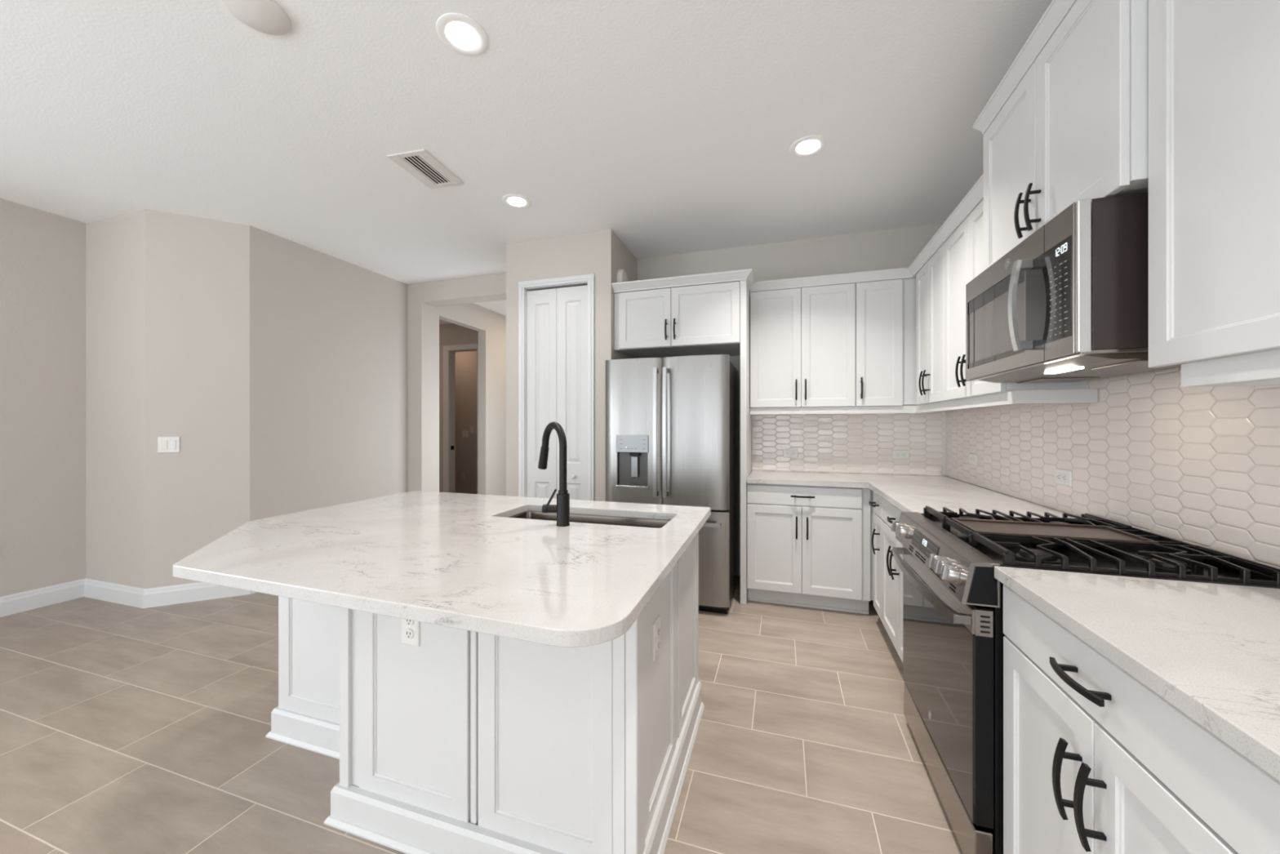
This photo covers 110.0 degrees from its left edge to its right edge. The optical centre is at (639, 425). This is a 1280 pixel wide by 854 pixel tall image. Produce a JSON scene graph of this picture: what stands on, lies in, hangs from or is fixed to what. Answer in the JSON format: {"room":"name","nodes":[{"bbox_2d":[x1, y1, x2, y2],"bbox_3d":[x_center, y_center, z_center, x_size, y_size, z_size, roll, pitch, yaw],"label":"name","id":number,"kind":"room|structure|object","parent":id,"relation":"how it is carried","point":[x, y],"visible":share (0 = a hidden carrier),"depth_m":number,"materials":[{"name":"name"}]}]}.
{"room":"kitchen","nodes":[
{"label":"kitchen","id":0,"kind":"room"},
{"bbox_2d":[0,198,85,596],"bbox_3d":[-5.267,-0.125,0.295,0.100,2.840,6.580,0,0,18],"label":"wall","id":1,"kind":"structure","parent":0,"point":[42,254],"depth_m":3.22,"materials":[{"name":"beige paint"}]},
{"bbox_2d":[0,577,256,617],"bbox_3d":[-3.925,1.228,3.029,0.950,0.133,4.782,0,0,38],"label":"baseboard","id":2,"kind":"structure","parent":1,"relation":"attached to","point":[132,596],"depth_m":3.26,"materials":[{"name":"white paint"}]},
{"bbox_2d":[85,208,145,588],"bbox_3d":[-3.910,-0.125,3.369,0.830,2.840,0.100,0,0,18],"label":"wall","id":3,"kind":"structure","parent":0,"point":[115,246],"depth_m":3.30,"materials":[{"name":"beige paint"}]},
{"bbox_2d":[145,208,249,588],"bbox_3d":[-3.293,-0.125,3.372,0.580,2.840,0.102,0,0,-27],"label":"wall","id":4,"kind":"structure","parent":0,"point":[197,269],"depth_m":3.31,"materials":[{"name":"beige paint"}]},
{"bbox_2d":[157,436,180,453],"bbox_3d":[-3.415,0.137,3.247,0.118,0.116,0.011,0,0,-27],"label":"light switch","id":5,"kind":"object","parent":4,"relation":"attached to","point":[165,444],"visible":1,"depth_m":3.25,"materials":[{"name":"white plastic"}]},
{"bbox_2d":[249,225,407,520],"bbox_3d":[-2.823,-0.125,4.192,0.100,2.840,1.515,0,0,18],"label":"wall","id":6,"kind":"structure","parent":0,"point":[328,334],"depth_m":4.00,"materials":[{"name":"beige paint"}]},
{"bbox_2d":[407,272,506,491],"bbox_3d":[-1.715,-0.125,4.740,1.665,2.840,0.200,0,0,18],"label":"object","id":7,"kind":"structure","parent":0,"point":[423,298],"depth_m":4.87,"materials":[{"name":"beige paint"}]},
{"bbox_2d":[439,323,478,492],"bbox_3d":[-3.213,-0.125,6.956,2.670,2.840,0.120,0,0,18],"label":"wall","id":8,"kind":"structure","parent":0,"point":[452,334],"depth_m":6.83,"materials":[{"name":"beige paint"}]},
{"bbox_2d":[443,343,478,493],"bbox_3d":[-2.560,0.040,6.988,0.705,2.510,0.625,0,0,18],"label":"door frame","id":9,"kind":"structure","parent":8,"relation":"in","point":[449,357],"depth_m":6.78,"materials":[{"name":"white paint"}]},
{"bbox_2d":[455,351,476,493],"bbox_3d":[-2.914,-0.125,7.900,2.670,2.840,0.100,0,0,18],"label":"door","id":10,"kind":"structure","parent":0,"point":[465,362],"depth_m":7.90,"materials":[{"name":"beige paint"}]},
{"bbox_2d":[461,473,464,479],"bbox_3d":[-3.133,0.897,7.910,0.070,0.115,0.010,0,0,18],"label":"wall outlet","id":11,"kind":"object","parent":10,"relation":"attached to","point":[462,474],"visible":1,"depth_m":7.91,"materials":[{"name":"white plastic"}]},
{"bbox_2d":[462,431,467,437],"bbox_3d":[-3.085,0.148,7.895,0.118,0.116,0.010,0,0,18],"label":"light switch","id":12,"kind":"object","parent":10,"relation":"attached to","point":[464,433],"visible":1,"depth_m":7.89,"materials":[{"name":"white plastic"}]},
{"bbox_2d":[470,426,473,433],"bbox_3d":[-2.948,0.080,7.852,0.072,0.116,0.010,0,0,18],"label":"light switch","id":13,"kind":"object","parent":10,"relation":"attached to","point":[471,428],"visible":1,"depth_m":7.85,"materials":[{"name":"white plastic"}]},
{"bbox_2d":[435,302,506,495],"bbox_3d":[-1.871,-0.125,6.573,0.120,2.840,3.200,0,0,18],"label":"wall","id":14,"kind":"structure","parent":0,"point":[491,326],"depth_m":5.92,"materials":[{"name":"beige paint"}]},
{"bbox_2d":[0,575,963,853],"bbox_3d":[-2.270,1.345,2.188,8.350,0.100,12.000,0,0,18],"label":"floor","id":15,"kind":"structure","parent":0,"point":[125,729],"depth_m":1.81,"materials":[{"name":"tile"}]},
{"bbox_2d":[265,532,704,853],"bbox_3d":[-0.664,0.855,1.857,1.707,0.880,0.981,0,0,18],"label":"kitchen island","id":16,"kind":"object","parent":15,"relation":"on","point":[460,741],"visible":0.58,"depth_m":1.35,"materials":[{"name":"white paint"}]},
{"bbox_2d":[401,617,420,646],"bbox_3d":[-0.722,0.631,1.405,0.070,0.115,0.010,0,0,18],"label":"island outlet","id":17,"kind":"object","parent":16,"relation":"attached to","point":[411,629],"visible":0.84,"depth_m":1.40,"materials":[{"name":"white plastic"}]},
{"bbox_2d":[404,618,413,626],"bbox_3d":[-0.722,0.611,1.405,0.033,0.033,0.010,0,0,18],"label":"socket","id":18,"kind":"object","parent":17,"relation":"attached to","point":[407,622],"depth_m":1.40,"materials":[{"name":"grey plastic"}]},
{"bbox_2d":[404,628,413,639],"bbox_3d":[-0.722,0.651,1.405,0.033,0.033,0.010,0,0,18],"label":"socket","id":19,"kind":"object","parent":17,"relation":"attached to","point":[409,633],"depth_m":1.40,"materials":[{"name":"grey plastic"}]},
{"bbox_2d":[172,490,711,647],"bbox_3d":[-0.690,0.397,1.722,1.765,0.032,1.363,0,0,18],"label":"countertop","id":20,"kind":"structure","parent":16,"relation":"on","point":[449,559],"depth_m":1.27,"materials":[{"name":"white stone"}]},
{"bbox_2d":[537,422,569,526],"bbox_3d":[-0.369,0.182,1.779,0.095,0.397,0.239,0,0,-38],"label":"kitchen faucet","id":21,"kind":"object","parent":20,"relation":"on","point":[562,508],"visible":1,"depth_m":1.71,"materials":[{"name":"black metal"}]},
{"bbox_2d":[508,511,670,528],"bbox_3d":[-0.234,0.517,1.921,0.788,0.202,0.336,0,0,18],"label":"sink","id":22,"kind":"object","parent":20,"relation":"in","point":[609,520],"visible":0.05,"depth_m":2.06,"materials":[{"name":"silver metal"}]},
{"bbox_2d":[653,615,660,661],"bbox_3d":[0.055,0.670,1.415,0.010,0.115,0.070,0,0,18],"label":"island outlet","id":23,"kind":"object","parent":16,"relation":"attached to","point":[656,624],"visible":1,"depth_m":1.40,"materials":[{"name":"white plastic"}]},
{"bbox_2d":[656,626,659,637],"bbox_3d":[0.055,0.649,1.415,0.010,0.033,0.033,0,0,18],"label":"socket","id":24,"kind":"object","parent":23,"relation":"attached to","point":[657,627],"depth_m":1.41,"materials":[{"name":"grey plastic"}]},
{"bbox_2d":[656,638,659,650],"bbox_3d":[0.055,0.691,1.415,0.010,0.033,0.033,0,0,18],"label":"socket","id":25,"kind":"object","parent":23,"relation":"attached to","point":[657,639],"depth_m":1.41,"materials":[{"name":"grey plastic"}]},
{"bbox_2d":[605,354,737,613],"bbox_3d":[0.271,0.406,3.481,0.902,1.778,0.820,0,0,18],"label":"refrigerator","id":26,"kind":"object","parent":15,"relation":"on","point":[672,422],"visible":0.84,"depth_m":3.12,"materials":[{"name":"grey metal"}]},
{"bbox_2d":[613,280,751,604],"bbox_3d":[0.367,0.120,3.675,1.030,2.350,0.666,0,0,18],"label":"tall cabinet","id":27,"kind":"object","parent":15,"relation":"on","point":[709,319],"visible":0.99,"depth_m":3.39,"materials":[{"name":"white paint"}]},
{"bbox_2d":[611,268,754,293],"bbox_3d":[0.334,-1.087,3.496,1.071,0.062,0.303,0,0,18],"label":"crown molding","id":28,"kind":"structure","parent":27,"relation":"attached to","point":[744,274],"depth_m":3.37,"materials":[{"name":"white paint"}]},
{"bbox_2d":[746,483,875,613],"bbox_3d":[1.544,0.855,3.305,1.433,0.880,0.658,0,0,18],"label":"base cabinet","id":29,"kind":"object","parent":15,"relation":"on","point":[808,546],"visible":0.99,"depth_m":3.13,"materials":[{"name":"white paint"}]},
{"bbox_2d":[746,470,1075,518],"bbox_3d":[1.385,0.397,2.798,1.435,0.032,1.727,0,0,18],"label":"countertop","id":30,"kind":"structure","parent":29,"relation":"on","point":[908,493],"depth_m":2.65,"materials":[{"name":"white stone"}]},
{"bbox_2d":[868,491,882,620],"bbox_3d":[1.771,0.855,2.749,0.663,0.880,0.312,0,0,18],"label":"base cabinet","id":31,"kind":"object","parent":15,"relation":"on","point":[877,504],"visible":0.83,"depth_m":2.81,"materials":[{"name":"white paint"}]},
{"bbox_2d":[881,497,902,662],"bbox_3d":[1.607,0.855,2.231,0.663,0.880,0.775,0,0,18],"label":"base cabinet","id":32,"kind":"object","parent":15,"relation":"on","point":[891,574],"visible":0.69,"depth_m":2.44,"materials":[{"name":"white paint"}]},
{"bbox_2d":[890,506,1279,853],"bbox_3d":[1.326,0.819,1.506,0.748,0.952,0.764,0,0,18],"label":"gas range","id":33,"kind":"object","parent":15,"relation":"on","point":[953,598],"visible":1,"depth_m":1.33,"materials":[{"name":"black metal"}]},
{"bbox_2d":[920,513,1279,588],"bbox_3d":[1.384,0.386,1.490,0.618,0.032,0.760,0,0,18],"label":"cooktop","id":34,"kind":"object","parent":33,"relation":"in","point":[1225,575],"depth_m":1.26,"materials":[{"name":"black metal"}]},
{"bbox_2d":[1003,584,1279,853],"bbox_3d":[1.143,0.855,0.773,0.665,0.880,0.740,0,0,18],"label":"base cabinet","id":35,"kind":"object","parent":15,"relation":"on","point":[1095,761],"visible":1,"depth_m":0.82,"materials":[{"name":"white paint"}]},
{"bbox_2d":[994,565,1279,781],"bbox_3d":[1.154,0.397,0.759,0.642,0.032,0.764,0,0,18],"label":"countertop","id":36,"kind":"structure","parent":35,"relation":"on","point":[1211,651],"depth_m":0.81,"materials":[{"name":"white stone"}]},
{"bbox_2d":[0,0,1052,324],"bbox_3d":[-2.270,-1.595,2.188,8.350,0.100,12.000,0,0,18],"label":"ceiling","id":37,"kind":"structure","parent":0,"point":[669,127],"depth_m":2.23,"materials":[{"name":"white paint"}]},
{"bbox_2d":[221,0,290,35],"bbox_3d":[-1.424,-1.536,1.663,0.200,0.019,0.200,0,0,18],"label":"ceiling disc","id":38,"kind":"object","parent":37,"relation":"attached to","point":[265,16],"visible":1,"depth_m":1.67,"materials":[{"name":"white plastic"}]},
{"bbox_2d":[386,149,463,188],"bbox_3d":[-1.283,-1.541,2.704,0.250,0.008,0.360,0,0,14],"label":"ceiling vent","id":39,"kind":"object","parent":37,"relation":"in","point":[420,164],"visible":1,"depth_m":2.68,"materials":[{"name":"white plastic"}]},
{"bbox_2d":[435,13,488,56],"bbox_3d":[-0.702,-1.542,1.773,0.192,0.006,0.192,0,0,18],"label":"recessed light","id":40,"kind":"object","parent":37,"relation":"in","point":[467,37],"visible":1,"depth_m":1.76,"materials":[{"name":"white"}]},
{"bbox_2d":[502,194,531,208],"bbox_3d":[-0.849,-1.542,3.085,0.192,0.006,0.192,0,0,18],"label":"recessed light","id":41,"kind":"object","parent":37,"relation":"in","point":[515,201],"visible":1,"depth_m":3.08,"materials":[{"name":"white"}]},
{"bbox_2d":[789,135,826,157],"bbox_3d":[0.930,-1.542,2.479,0.192,0.006,0.192,0,0,18],"label":"recessed light","id":42,"kind":"object","parent":37,"relation":"in","point":[811,145],"visible":1,"depth_m":2.47,"materials":[{"name":"white"}]},
{"bbox_2d":[506,229,637,501],"bbox_3d":[-0.076,-0.125,5.576,0.955,2.840,4.015,0,0,18],"label":"wall","id":43,"kind":"structure","parent":0,"point":[602,253],"depth_m":3.64,"materials":[{"name":"beige paint"}]},
{"bbox_2d":[518,273,594,500],"bbox_3d":[-0.676,0.045,3.701,0.685,2.500,0.122,0,0,18],"label":"door","id":44,"kind":"structure","parent":43,"relation":"in","point":[556,320],"depth_m":3.68,"materials":[{"name":"white paint"}]},
{"bbox_2d":[617,269,628,282],"bbox_3d":[-0.139,-1.205,3.716,0.048,0.176,0.176,0,0,18],"label":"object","id":45,"kind":"object","parent":43,"relation":"attached to","point":[622,276],"visible":0.51,"depth_m":3.65,"materials":[{"name":"white plastic"}]},
{"bbox_2d":[637,222,943,575],"bbox_3d":[1.170,-0.125,3.836,2.473,2.840,0.120,0,0,18],"label":"wall","id":46,"kind":"structure","parent":0,"point":[893,248],"depth_m":3.71,"materials":[{"name":"beige paint"}]},
{"bbox_2d":[750,283,855,407],"bbox_3d":[1.270,-0.600,3.549,0.759,0.910,0.361,0,0,18],"label":"upper cabinet","id":47,"kind":"object","parent":46,"relation":"attached to","point":[802,340],"visible":0.99,"depth_m":3.41,"materials":[{"name":"white paint"}]},
{"bbox_2d":[749,173,983,292],"bbox_3d":[1.208,-1.088,2.726,1.144,0.064,1.360,0,0,18],"label":"crown molding","id":48,"kind":"structure","parent":47,"relation":"attached to","point":[975,196],"depth_m":3.19,"materials":[{"name":"white paint"}]},
{"bbox_2d":[750,389,1097,414],"bbox_3d":[1.665,-0.117,2.790,0.924,0.053,2.023,0,0,-21],"label":"rail","id":49,"kind":"object","parent":47,"relation":"attached to","point":[1058,396],"visible":1,"depth_m":2.27,"materials":[{"name":"white paint"}]},
{"bbox_2d":[751,410,945,475],"bbox_3d":[1.640,0.115,3.618,1.426,0.530,0.010,0,0,18],"label":"tile backsplash","id":50,"kind":"structure","parent":46,"relation":"attached to","point":[854,443],"depth_m":3.60,"materials":[{"name":"white tile"}]},
{"bbox_2d":[782,448,797,457],"bbox_3d":[1.252,0.227,3.730,0.115,0.070,0.010,0,0,18],"label":"wall outlet","id":51,"kind":"object","parent":50,"relation":"attached to","point":[786,452],"visible":1,"depth_m":3.73,"materials":[{"name":"white plastic"}]},
{"bbox_2d":[892,449,909,459],"bbox_3d":[2.028,0.225,3.484,0.115,0.070,0.010,0,0,18],"label":"wall outlet","id":52,"kind":"object","parent":50,"relation":"attached to","point":[896,454],"visible":1,"depth_m":3.48,"materials":[{"name":"white plastic"}]},
{"bbox_2d":[855,278,923,406],"bbox_3d":[1.953,-0.600,3.332,0.670,0.910,0.361,0,0,18],"label":"upper cabinet","id":53,"kind":"object","parent":46,"relation":"attached to","point":[886,310],"visible":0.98,"depth_m":3.25,"materials":[{"name":"white paint"}]},
{"bbox_3d":[1.114,-0.125,-0.631,0.120,2.840,8.670,0,0,18],"label":"wall","id":54,"kind":"structure","parent":0,"visible":0},
{"bbox_2d":[915,244,955,404],"bbox_3d":[1.970,-0.600,2.845,0.344,0.910,0.615,0,0,18],"label":"upper cabinet","id":55,"kind":"object","parent":54,"relation":"attached to","point":[930,279],"visible":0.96,"depth_m":2.83,"materials":[{"name":"white paint"}]},
{"bbox_2d":[943,199,1086,400],"bbox_3d":[1.769,-0.600,2.213,0.344,0.910,0.712,0,0,18],"label":"upper cabinet","id":56,"kind":"object","parent":54,"relation":"attached to","point":[963,251],"visible":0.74,"depth_m":2.32,"materials":[{"name":"white paint"}]},
{"bbox_2d":[983,0,1148,271],"bbox_3d":[1.504,-0.931,1.484,0.410,0.637,0.826,0,0,18],"label":"upper cabinet","id":57,"kind":"object","parent":54,"relation":"attached to","point":[1075,127],"visible":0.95,"depth_m":1.35,"materials":[{"name":"white paint"}]},
{"bbox_2d":[972,0,1076,134],"bbox_3d":[1.420,-1.282,1.199,0.392,0.062,1.476,0,0,18],"label":"crown molding","id":58,"kind":"structure","parent":57,"relation":"attached to","point":[1057,11],"depth_m":1.56,"materials":[{"name":"white paint"}]},
{"bbox_2d":[965,191,1185,383],"bbox_3d":[1.467,-0.391,1.516,0.482,0.436,0.764,0,0,18],"label":"microwave oven","id":59,"kind":"object","parent":57,"relation":"attached to","point":[1069,302],"visible":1,"depth_m":1.28,"materials":[{"name":"grey metal"}]},
{"bbox_2d":[945,366,1279,568],"bbox_3d":[1.833,0.087,1.852,0.010,0.584,3.260,0,0,18],"label":"tile backsplash","id":60,"kind":"structure","parent":54,"relation":"attached to","point":[1200,466],"depth_m":1.51,"materials":[{"name":"white tile"}]},
{"bbox_2d":[968,453,977,465],"bbox_3d":[2.154,0.216,2.900,0.010,0.070,0.115,0,0,18],"label":"wall outlet","id":61,"kind":"object","parent":60,"relation":"attached to","point":[972,457],"visible":1,"depth_m":2.89,"materials":[{"name":"white plastic"}]},
{"bbox_2d":[1055,468,1072,487],"bbox_3d":[1.859,0.227,1.970,0.010,0.070,0.115,0,0,18],"label":"wall outlet","id":62,"kind":"object","parent":60,"relation":"attached to","point":[1063,477],"visible":1,"depth_m":1.95,"materials":[{"name":"white plastic"}]},
{"bbox_2d":[1057,473,1062,480],"bbox_3d":[1.865,0.227,1.990,0.010,0.033,0.033,0,0,18],"label":"socket","id":63,"kind":"object","parent":62,"relation":"attached to","point":[1059,475],"depth_m":1.99,"materials":[{"name":"grey plastic"}]},
{"bbox_2d":[1062,474,1067,481],"bbox_3d":[1.853,0.227,1.951,0.010,0.033,0.033,0,0,18],"label":"socket","id":64,"kind":"object","parent":62,"relation":"attached to","point":[1064,477],"depth_m":1.95,"materials":[{"name":"grey plastic"}]},
{"bbox_2d":[1148,0,1279,386],"bbox_3d":[1.329,-0.670,0.779,0.318,1.159,0.620,0,0,18],"label":"upper cabinet","id":65,"kind":"object","parent":54,"relation":"attached to","point":[1214,65],"depth_m":0.96,"materials":[{"name":"white paint"}]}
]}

